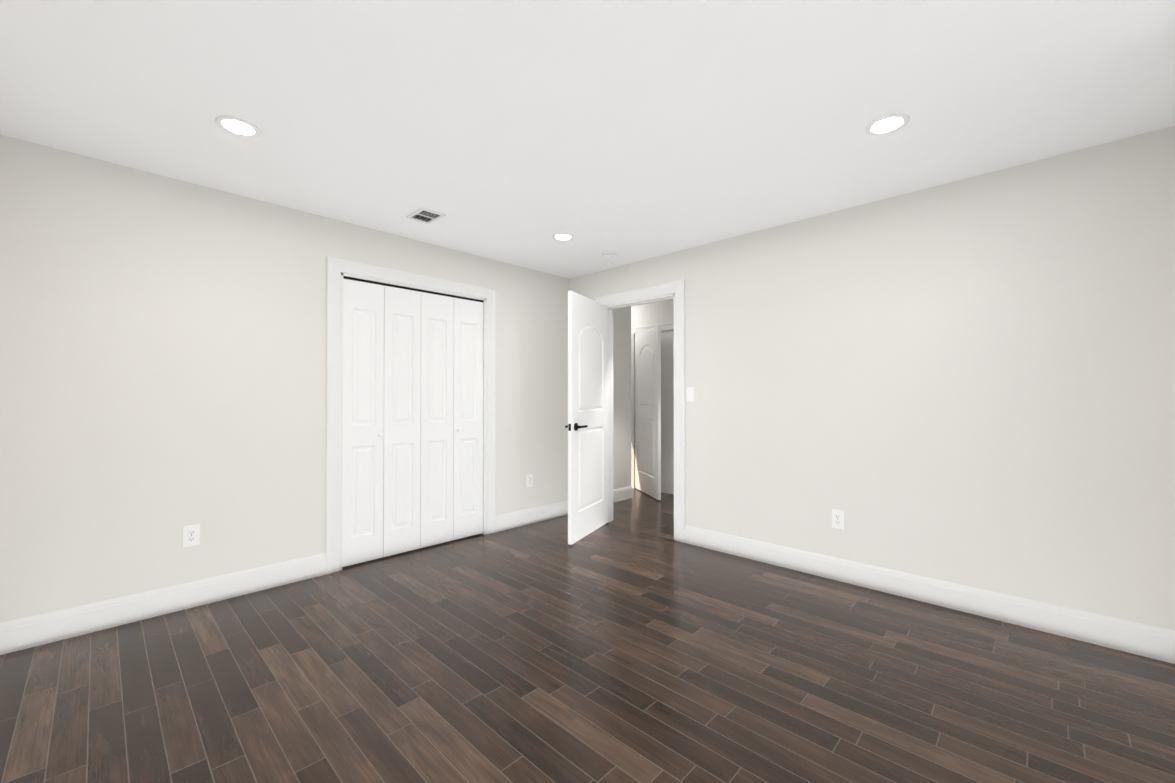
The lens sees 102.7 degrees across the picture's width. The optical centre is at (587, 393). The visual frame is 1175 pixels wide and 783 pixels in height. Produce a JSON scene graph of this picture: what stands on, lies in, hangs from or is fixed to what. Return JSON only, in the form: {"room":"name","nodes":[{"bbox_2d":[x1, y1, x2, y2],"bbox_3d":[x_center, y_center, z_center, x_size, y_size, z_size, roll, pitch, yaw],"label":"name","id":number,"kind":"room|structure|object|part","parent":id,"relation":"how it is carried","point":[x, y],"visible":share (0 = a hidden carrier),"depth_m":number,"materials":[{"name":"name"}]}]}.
{"room":"empty bedroom","nodes":[
{"label":"empty bedroom","id":0,"kind":"room"},
{"bbox_2d":[0,135,630,622],"bbox_3d":[-1.234,0.014,3.897,0.140,2.440,4.980,0,-1,44],"label":"wall","id":1,"kind":"structure","parent":0,"point":[162,361],"depth_m":2.67,"materials":[{"name":"paint"}]},
{"bbox_2d":[0,553,325,654],"bbox_3d":[-2.302,1.151,2.663,0.015,0.146,1.494,0,-1,44],"label":"baseboard","id":2,"kind":"structure","parent":1,"relation":"attached to","point":[33,631],"depth_m":2.56,"materials":[{"name":"white wood"}]},
{"bbox_2d":[183,524,199,547],"bbox_3d":[-2.275,0.814,2.699,0.008,0.122,0.076,0,-1,44],"label":"outlet","id":3,"kind":"object","parent":1,"relation":"attached to","point":[188,530],"visible":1,"depth_m":2.70,"materials":[{"name":"white plastic"}]},
{"bbox_2d":[342,279,383,566],"bbox_3d":[-1.620,0.203,3.407,0.063,2.030,0.287,0,-1,44],"label":"closet door","id":4,"kind":"structure","parent":1,"relation":"in","point":[363,402],"depth_m":3.41,"materials":[{"name":"white wood"}]},
{"bbox_2d":[383,286,420,556],"bbox_3d":[-1.432,0.205,3.628,0.029,2.030,0.287,0,-1,44],"label":"closet door","id":5,"kind":"structure","parent":1,"relation":"in","point":[402,401],"depth_m":3.62,"materials":[{"name":"white wood"}]},
{"bbox_2d":[325,256,495,574],"bbox_3d":[-1.355,0.193,3.755,0.120,2.080,1.202,0,-1,44],"label":"door frame","id":6,"kind":"structure","parent":1,"relation":"attached to","point":[484,386],"depth_m":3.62,"materials":[{"name":"white wood"}]},
{"bbox_2d":[344,276,482,301],"bbox_3d":[-1.344,-0.819,3.754,0.059,0.018,1.164,0,-1,44],"label":"door track","id":7,"kind":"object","parent":1,"relation":"attached to","point":[391,285],"depth_m":3.66,"materials":[{"name":"black metal"}]},
{"bbox_2d":[420,292,453,547],"bbox_3d":[-1.231,0.206,3.837,0.029,2.030,0.287,0,-1,44],"label":"closet door","id":8,"kind":"structure","parent":1,"relation":"in","point":[436,427],"depth_m":3.82,"materials":[{"name":"white wood"}]},
{"bbox_2d":[453,298,482,539],"bbox_3d":[-1.017,0.208,4.035,0.063,2.030,0.287,0,-1,44],"label":"closet door","id":9,"kind":"structure","parent":1,"relation":"in","point":[468,428],"depth_m":4.03,"materials":[{"name":"white wood"}]},
{"bbox_2d":[526,474,532,487],"bbox_3d":[-0.554,0.829,4.492,0.008,0.122,0.076,0,-1,44],"label":"outlet","id":10,"kind":"object","parent":1,"relation":"attached to","point":[528,477],"visible":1,"depth_m":4.49,"materials":[{"name":"white plastic"}]},
{"bbox_2d":[496,500,567,531],"bbox_3d":[-0.507,1.167,4.532,0.015,0.146,0.924,0,-1,44],"label":"baseboard","id":11,"kind":"structure","parent":1,"relation":"attached to","point":[514,519],"depth_m":4.49,"materials":[{"name":"white wood"}]},
{"bbox_2d":[613,486,631,502],"bbox_3d":[0.207,1.173,5.305,0.015,0.146,0.940,0,-1,44],"label":"baseboard","id":12,"kind":"structure","parent":1,"relation":"attached to","point":[623,493],"depth_m":5.51,"materials":[{"name":"white wood"}]},
{"bbox_2d":[0,488,1174,782],"bbox_3d":[0.137,1.257,3.084,5.250,0.060,5.720,0,-1,44],"label":"floor","id":13,"kind":"structure","parent":0,"point":[634,642],"depth_m":1.97,"materials":[{"name":"brown wood"}]},
{"bbox_2d":[0,0,1174,278],"bbox_3d":[0.137,-1.253,3.105,5.250,0.080,5.720,0,-1,44],"label":"ceiling","id":14,"kind":"structure","parent":0,"point":[518,132],"depth_m":1.97,"materials":[{"name":"paint"}]},
{"bbox_2d":[215,115,260,137],"bbox_3d":[-1.594,-1.232,2.147,0.170,0.037,0.170,0,-1,44],"label":"recessed light","id":15,"kind":"object","parent":14,"relation":"in","point":[237,126],"visible":0.94,"depth_m":2.14,"materials":[{"name":"white plastic"}]},
{"bbox_2d":[406,207,445,223],"bbox_3d":[-1.099,-1.206,3.196,0.230,0.012,0.170,0,-1,44],"label":"ceiling vent","id":16,"kind":"object","parent":14,"relation":"in","point":[425,215],"visible":1,"depth_m":3.19,"materials":[{"name":"white metal"}]},
{"bbox_2d":[552,233,573,240],"bbox_3d":[-0.188,-1.220,3.611,0.170,0.037,0.170,0,-1,44],"label":"recessed light","id":17,"kind":"object","parent":14,"relation":"in","point":[562,236],"visible":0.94,"depth_m":3.60,"materials":[{"name":"white plastic"}]},
{"bbox_2d":[601,251,616,259],"bbox_3d":[0.185,-1.185,4.029,0.136,0.040,0.136,0,-1,44],"label":"smoke detector","id":18,"kind":"object","parent":14,"relation":"attached to","point":[608,255],"visible":1,"depth_m":4.00,"materials":[{"name":"white plastic"}]},
{"bbox_2d":[865,113,909,135],"bbox_3d":[1.356,-1.233,2.129,0.170,0.037,0.170,0,-1,44],"label":"recessed light","id":19,"kind":"object","parent":14,"relation":"in","point":[887,124],"visible":0.96,"depth_m":2.12,"materials":[{"name":"white plastic"}]},
{"bbox_2d":[631,299,673,493],"bbox_3d":[1.986,0.024,5.021,5.250,2.440,0.120,0,-1,44],"label":"wall","id":20,"kind":"structure","parent":0,"point":[660,312],"depth_m":5.94,"materials":[{"name":"paint"}]},
{"bbox_2d":[635,326,660,499],"bbox_3d":[0.744,0.224,5.855,0.035,2.030,0.780,0,-1,-14],"label":"hall door","id":21,"kind":"structure","parent":20,"relation":"in","point":[648,411],"depth_m":5.77,"materials":[{"name":"white wood"}]},
{"bbox_2d":[631,322,672,487],"bbox_3d":[0.909,0.182,5.955,1.000,2.140,0.021,0,-1,44],"label":"door frame","id":22,"kind":"structure","parent":20,"relation":"attached to","point":[664,326],"depth_m":6.25,"materials":[{"name":"white wood"}]},
{"bbox_2d":[569,126,1174,629],"bbox_3d":[1.284,0.011,3.546,4.220,2.440,0.120,0,-1,44],"label":"wall","id":23,"kind":"structure","parent":0,"point":[969,382],"depth_m":2.66,"materials":[{"name":"paint"}]},
{"bbox_2d":[565,291,608,544],"bbox_3d":[0.021,0.195,4.169,0.157,2.060,0.776,0,-1,25],"label":"entry door","id":24,"kind":"structure","parent":23,"relation":"in","point":[587,426],"depth_m":4.09,"materials":[{"name":"white wood"}]},
{"bbox_3d":[-0.105,0.272,3.902,0.157,0.064,0.186,0,-1,25],"label":"handle","id":25,"kind":"part","parent":24,"relation":"part of","materials":[{"name":"black metal"}]},
{"bbox_2d":[595,280,684,542],"bbox_3d":[0.485,0.145,4.297,1.005,2.185,0.141,0,-1,44],"label":"door frame","id":26,"kind":"structure","parent":23,"relation":"attached to","point":[677,288],"depth_m":3.97,"materials":[{"name":"white wood"}]},
{"bbox_2d":[686,387,693,400],"bbox_3d":[0.846,0.004,3.877,0.070,0.115,0.010,0,-1,44],"label":"light switch","id":27,"kind":"object","parent":23,"relation":"attached to","point":[689,393],"visible":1,"depth_m":3.88,"materials":[{"name":"white plastic"}]},
{"bbox_2d":[832,509,844,529],"bbox_3d":[1.651,0.827,3.098,0.076,0.122,0.008,0,-1,44],"label":"outlet","id":28,"kind":"object","parent":23,"relation":"attached to","point":[840,520],"visible":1,"depth_m":3.10,"materials":[{"name":"white plastic"}]},
{"bbox_2d":[684,525,1174,663],"bbox_3d":[1.741,1.154,3.004,2.585,0.146,0.015,0,-1,44],"label":"baseboard","id":29,"kind":"structure","parent":23,"relation":"attached to","point":[1146,640],"depth_m":2.63,"materials":[{"name":"white wood"}]}
]}

